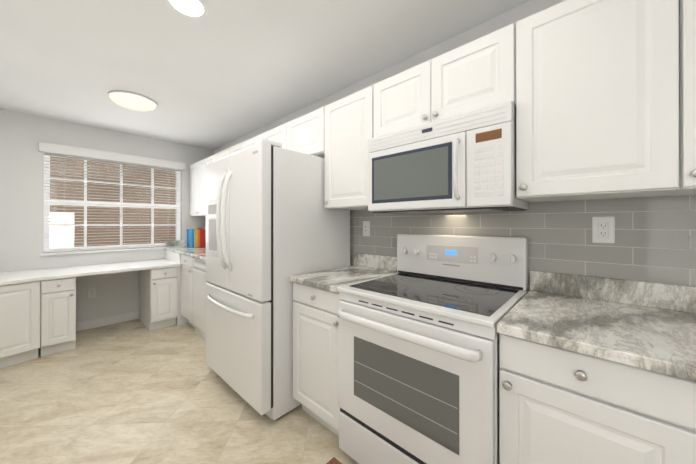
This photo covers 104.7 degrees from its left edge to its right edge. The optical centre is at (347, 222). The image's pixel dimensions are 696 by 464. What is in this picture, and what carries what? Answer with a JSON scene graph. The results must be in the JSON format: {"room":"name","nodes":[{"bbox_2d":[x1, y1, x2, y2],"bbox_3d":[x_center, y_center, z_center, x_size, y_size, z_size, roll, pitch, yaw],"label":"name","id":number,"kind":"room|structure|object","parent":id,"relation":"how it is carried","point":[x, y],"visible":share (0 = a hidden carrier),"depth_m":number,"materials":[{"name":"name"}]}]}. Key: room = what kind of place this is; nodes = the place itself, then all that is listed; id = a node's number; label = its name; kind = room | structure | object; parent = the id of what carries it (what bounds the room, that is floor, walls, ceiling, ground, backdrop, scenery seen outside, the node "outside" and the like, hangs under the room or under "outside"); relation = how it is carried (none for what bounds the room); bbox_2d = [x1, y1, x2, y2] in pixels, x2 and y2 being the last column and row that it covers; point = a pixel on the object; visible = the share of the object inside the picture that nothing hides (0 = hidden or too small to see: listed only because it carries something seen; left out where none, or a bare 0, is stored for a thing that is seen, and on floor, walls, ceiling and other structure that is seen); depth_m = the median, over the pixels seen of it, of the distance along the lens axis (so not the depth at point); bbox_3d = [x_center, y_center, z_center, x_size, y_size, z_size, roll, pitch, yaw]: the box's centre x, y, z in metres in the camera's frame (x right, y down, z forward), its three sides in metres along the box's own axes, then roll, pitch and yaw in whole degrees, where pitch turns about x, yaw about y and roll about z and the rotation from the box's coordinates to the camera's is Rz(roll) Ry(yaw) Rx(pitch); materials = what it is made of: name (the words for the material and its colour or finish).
{"room":"kitchen","nodes":[
{"label":"kitchen","id":0,"kind":"room"},
{"bbox_2d":[0,109,213,338],"bbox_3d":[-3.064,0.052,3.345,0.150,2.420,2.600,0,0,43],"label":"wall","id":1,"kind":"structure","parent":0,"point":[22,135],"depth_m":3.05,"materials":[{"name":"paint"}]},
{"bbox_2d":[88,287,96,297],"bbox_3d":[-3.066,0.837,3.223,0.010,0.120,0.074,0,0,43],"label":"electrical outlet","id":2,"kind":"object","parent":1,"relation":"attached to","point":[92,292],"visible":1,"depth_m":3.22,"materials":[{"name":"white plastic"}]},
{"bbox_2d":[76,311,138,331],"bbox_3d":[-2.966,1.209,3.327,0.013,0.105,0.600,0,0,43],"label":"baseboard","id":3,"kind":"structure","parent":1,"relation":"attached to","point":[100,322],"depth_m":3.31,"materials":[{"name":"white wood"}]},
{"bbox_2d":[40,155,183,255],"bbox_3d":[-2.919,-0.225,3.470,0.165,1.164,1.380,0,0,43],"label":"window","id":4,"kind":"structure","parent":1,"relation":"in","point":[93,241],"depth_m":3.40,"materials":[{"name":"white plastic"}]},
{"bbox_2d":[44,152,180,252],"bbox_3d":[-2.909,-0.239,3.461,0.050,1.134,1.332,0,0,43],"label":"window blinds","id":5,"kind":"object","parent":4,"relation":"attached to","point":[64,209],"visible":0.83,"depth_m":3.33,"materials":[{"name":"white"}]},
{"bbox_2d":[38,141,185,169],"bbox_3d":[-2.863,-0.826,3.419,0.043,0.105,1.410,0,0,43],"label":"valance","id":6,"kind":"object","parent":1,"relation":"attached to","point":[46,147],"visible":0.98,"depth_m":3.29,"materials":[{"name":"white wood"}]},
{"bbox_2d":[0,319,358,463],"bbox_3d":[-1.008,1.298,1.442,5.750,0.080,2.900,0,0,43],"label":"floor","id":7,"kind":"structure","parent":0,"point":[136,391],"depth_m":1.78,"materials":[{"name":"tile"}]},
{"bbox_2d":[0,281,39,368],"bbox_3d":[-3.251,0.896,2.352,0.642,0.728,0.620,0,0,28],"label":"base cabinet","id":8,"kind":"object","parent":7,"relation":"on","point":[19,322],"visible":0.94,"depth_m":2.38,"materials":[{"name":"white wood"}]},
{"bbox_2d":[0,259,179,285],"bbox_3d":[-2.917,0.514,2.769,0.841,0.032,1.948,0,0,43],"label":"countertop","id":9,"kind":"structure","parent":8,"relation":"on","point":[14,277],"depth_m":2.82,"materials":[{"name":"white stone"}]},
{"bbox_2d":[41,277,75,356],"bbox_3d":[-2.996,0.897,2.783,0.674,0.728,0.230,0,0,43],"label":"base cabinet","id":10,"kind":"object","parent":7,"relation":"on","point":[58,315],"visible":1,"depth_m":2.57,"materials":[{"name":"white wood"}]},
{"bbox_2d":[139,267,176,330],"bbox_3d":[-2.413,0.898,3.414,0.674,0.728,0.268,0,0,43],"label":"base cabinet","id":11,"kind":"object","parent":7,"relation":"on","point":[158,298],"visible":1,"depth_m":3.22,"materials":[{"name":"white wood"}]},
{"bbox_2d":[165,250,187,324],"bbox_3d":[-2.108,0.823,3.788,0.645,0.878,0.643,0,0,43],"label":"base cabinet","id":12,"kind":"object","parent":7,"relation":"on","point":[173,256],"visible":0.21,"depth_m":3.36,"materials":[{"name":"white wood"}]},
{"bbox_2d":[165,240,205,259],"bbox_3d":[-1.604,0.315,3.316,2.027,0.133,0.644,0,0,43],"label":"countertop","id":13,"kind":"structure","parent":12,"relation":"on","point":[198,252],"depth_m":3.54,"materials":[{"name":"stone"}]},
{"bbox_2d":[187,229,193,247],"bbox_3d":[-2.280,0.217,3.888,0.206,0.263,0.034,0,0,43],"label":"cookbook","id":14,"kind":"object","parent":13,"relation":"on","point":[190,237],"visible":0.98,"depth_m":3.84,"materials":[{"name":"blue paper"}]},
{"bbox_2d":[191,228,197,246],"bbox_3d":[-2.245,0.213,3.929,0.201,0.271,0.030,0,0,43],"label":"cookbook","id":15,"kind":"object","parent":13,"relation":"on","point":[196,237],"visible":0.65,"depth_m":3.86,"materials":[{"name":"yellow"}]},
{"bbox_2d":[198,229,199,246],"bbox_3d":[-2.225,0.221,3.951,0.201,0.256,0.026,0,0,43],"label":"cookbook","id":16,"kind":"object","parent":13,"relation":"on","point":[198,237],"visible":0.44,"depth_m":3.88,"materials":[{"name":"orange paper"}]},
{"bbox_2d":[198,228,202,246],"bbox_3d":[-2.201,0.215,3.973,0.206,0.269,0.036,0,0,43],"label":"cookbook","id":17,"kind":"object","parent":13,"relation":"on","point":[201,237],"visible":0.46,"depth_m":3.90,"materials":[{"name":"red paper"}]},
{"bbox_2d":[203,230,204,246],"bbox_3d":[-2.180,0.224,4.000,0.201,0.251,0.030,0,0,43],"label":"cookbook","id":18,"kind":"object","parent":13,"relation":"on","point":[203,238],"visible":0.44,"depth_m":3.93,"materials":[{"name":"red paper"}]},
{"bbox_2d":[177,266,178,324],"bbox_3d":[-2.107,0.898,3.331,0.032,0.728,0.022,0,0,43],"label":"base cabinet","id":19,"kind":"object","parent":7,"relation":"on","point":[177,295],"visible":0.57,"depth_m":3.32,"materials":[{"name":"white wood"}]},
{"bbox_2d":[181,254,194,327],"bbox_3d":[-1.726,0.823,3.430,0.398,0.878,0.651,0,0,43],"label":"base cabinet","id":20,"kind":"object","parent":7,"relation":"on","point":[186,287],"visible":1,"depth_m":3.20,"materials":[{"name":"white wood"}]},
{"bbox_2d":[192,257,206,340],"bbox_3d":[-1.358,0.823,3.090,0.598,0.876,0.632,0,0,43],"label":"dishwasher","id":21,"kind":"object","parent":7,"relation":"on","point":[199,281],"visible":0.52,"depth_m":2.92,"materials":[{"name":"white metal"}]},
{"bbox_2d":[206,138,349,419],"bbox_3d":[-0.607,0.370,2.193,0.905,1.778,0.870,0,0,43],"label":"refrigerator","id":22,"kind":"object","parent":7,"relation":"on","point":[273,224],"visible":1,"depth_m":1.78,"materials":[{"name":"white painted metal"},{"name":"plastic"}]},
{"bbox_2d":[293,282,340,436],"bbox_3d":[0.004,0.820,1.831,0.445,0.878,0.651,0,0,43],"label":"base cabinet","id":23,"kind":"object","parent":7,"relation":"on","point":[315,355],"visible":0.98,"depth_m":1.60,"materials":[{"name":"white wood"}]},
{"bbox_2d":[290,253,397,292],"bbox_3d":[0.002,0.312,1.830,0.446,0.133,0.644,0,0,43],"label":"countertop","id":24,"kind":"structure","parent":23,"relation":"on","point":[364,267],"depth_m":1.84,"materials":[{"name":"stone"}]},
{"bbox_2d":[327,457,341,463],"bbox_3d":[0.095,1.251,0.945,0.915,0.012,0.488,0,0,43],"label":"mat","id":25,"kind":"object","parent":7,"relation":"on","point":[333,460],"visible":1,"depth_m":1.40,"materials":[{"name":"brown fabric"}]},
{"bbox_2d":[337,234,527,463],"bbox_3d":[0.417,0.665,1.388,0.756,1.185,0.712,0,0,43],"label":"range","id":26,"kind":"object","parent":7,"relation":"on","point":[418,359],"visible":1,"depth_m":1.20,"materials":[{"name":"white metal"}]},
{"bbox_2d":[499,333,695,463],"bbox_3d":[0.890,0.818,1.011,0.439,0.878,0.651,0,0,43],"label":"base cabinet","id":27,"kind":"object","parent":7,"relation":"on","point":[559,406],"visible":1,"depth_m":0.78,"materials":[{"name":"white wood"}]},
{"bbox_3d":[1.218,0.818,0.708,0.448,0.878,0.651,0,0,43],"label":"base cabinet","id":28,"kind":"object","parent":7,"relation":"on","visible":0},
{"bbox_2d":[496,270,695,381],"bbox_3d":[1.188,0.310,0.734,1.254,0.133,0.644,0,0,43],"label":"countertop","id":29,"kind":"structure","parent":28,"relation":"on","point":[650,326],"depth_m":0.95,"materials":[{"name":"stone"}]},
{"bbox_2d":[0,0,530,149],"bbox_3d":[-1.008,-1.202,1.446,5.750,0.080,2.900,0,0,43],"label":"ceiling","id":30,"kind":"structure","parent":0,"point":[223,72],"depth_m":1.85,"materials":[{"name":"paint"}]},
{"bbox_2d":[108,90,156,111],"bbox_3d":[-2.017,-1.120,2.528,0.364,0.079,0.364,0,0,43],"label":"flush ceiling light","id":31,"kind":"object","parent":30,"relation":"attached to","point":[133,101],"visible":1,"depth_m":2.44,"materials":[{"name":"white"}]},
{"bbox_2d":[165,0,208,19],"bbox_3d":[-0.855,-1.159,1.428,0.204,0.003,0.204,0,0,43],"label":"recessed light","id":32,"kind":"object","parent":30,"relation":"in","point":[195,9],"visible":1,"depth_m":1.45,"materials":[{"name":"white plastic"}]},
{"bbox_2d":[214,0,564,153],"bbox_3d":[-0.075,0.050,2.454,5.750,2.420,0.150,0,0,43],"label":"wall","id":33,"kind":"structure","parent":0,"point":[520,12],"depth_m":1.82,"materials":[{"name":"paint"}]},
{"bbox_2d":[190,158,207,215],"bbox_3d":[-1.971,-0.480,3.845,0.718,0.755,0.365,0,0,43],"label":"upper cabinet","id":34,"kind":"object","parent":33,"relation":"attached to","point":[198,188],"visible":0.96,"depth_m":3.72,"materials":[{"name":"white wood"}]},
{"bbox_2d":[208,148,229,159],"bbox_3d":[-1.472,-0.481,3.383,0.638,0.755,0.365,0,0,43],"label":"upper cabinet","id":35,"kind":"object","parent":33,"relation":"attached to","point":[223,153],"depth_m":3.21,"materials":[{"name":"white wood"}]},
{"bbox_2d":[230,136,257,153],"bbox_3d":[-1.002,-0.482,2.949,0.638,0.755,0.365,0,0,43],"label":"upper cabinet","id":36,"kind":"object","parent":33,"relation":"attached to","point":[242,145],"depth_m":2.82,"materials":[{"name":"white wood"}]},
{"bbox_2d":[258,107,324,157],"bbox_3d":[-0.417,-0.693,2.409,0.950,0.335,0.365,0,0,43],"label":"upper cabinet","id":37,"kind":"object","parent":33,"relation":"attached to","point":[305,133],"visible":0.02,"depth_m":2.12,"materials":[{"name":"white wood"}]},
{"bbox_2d":[324,85,372,209],"bbox_3d":[0.097,-0.483,1.933,0.446,0.755,0.365,0,0,43],"label":"upper cabinet","id":38,"kind":"object","parent":33,"relation":"attached to","point":[348,126],"visible":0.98,"depth_m":1.80,"materials":[{"name":"white wood"}]},
{"bbox_2d":[373,23,515,137],"bbox_3d":[0.541,-0.689,1.523,0.760,0.345,0.365,0,0,43],"label":"upper cabinet","id":39,"kind":"object","parent":33,"relation":"attached to","point":[478,73],"visible":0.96,"depth_m":1.33,"materials":[{"name":"white wood"}]},
{"bbox_2d":[368,101,528,213],"bbox_3d":[0.513,-0.285,1.493,0.756,0.449,0.444,0,0,43],"label":"microwave","id":40,"kind":"object","parent":39,"relation":"attached to","point":[463,162],"visible":1,"depth_m":1.29,"materials":[{"name":"white"}]},
{"bbox_2d":[350,195,695,292],"bbox_3d":[-0.128,0.130,2.396,5.446,0.540,0.006,0,0,43],"label":"backsplash","id":41,"kind":"structure","parent":33,"relation":"attached to","point":[655,239],"depth_m":1.26,"materials":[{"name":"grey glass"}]},
{"bbox_2d":[363,221,369,235],"bbox_3d":[0.145,0.045,2.132,0.074,0.120,0.010,0,0,43],"label":"electrical outlet","id":42,"kind":"object","parent":41,"relation":"attached to","point":[366,228],"visible":1,"depth_m":2.12,"materials":[{"name":"white plastic"}]},
{"bbox_2d":[592,216,614,243],"bbox_3d":[1.146,0.031,1.206,0.074,0.120,0.010,0,0,43],"label":"electrical outlet","id":43,"kind":"object","parent":41,"relation":"attached to","point":[603,229],"visible":1,"depth_m":1.20,"materials":[{"name":"white plastic"}]},
{"bbox_2d":[516,0,679,201],"bbox_3d":[0.986,-0.485,1.111,0.448,0.755,0.365,0,0,43],"label":"upper cabinet","id":44,"kind":"object","parent":33,"relation":"attached to","point":[597,99],"visible":1,"depth_m":0.97,"materials":[{"name":"white wood"}]},
{"bbox_2d":[662,0,695,196],"bbox_3d":[1.316,-0.486,0.806,0.446,0.755,0.365,0,0,43],"label":"upper cabinet","id":45,"kind":"object","parent":33,"relation":"attached to","point":[687,90],"visible":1,"depth_m":0.83,"materials":[{"name":"white wood"}]}
]}

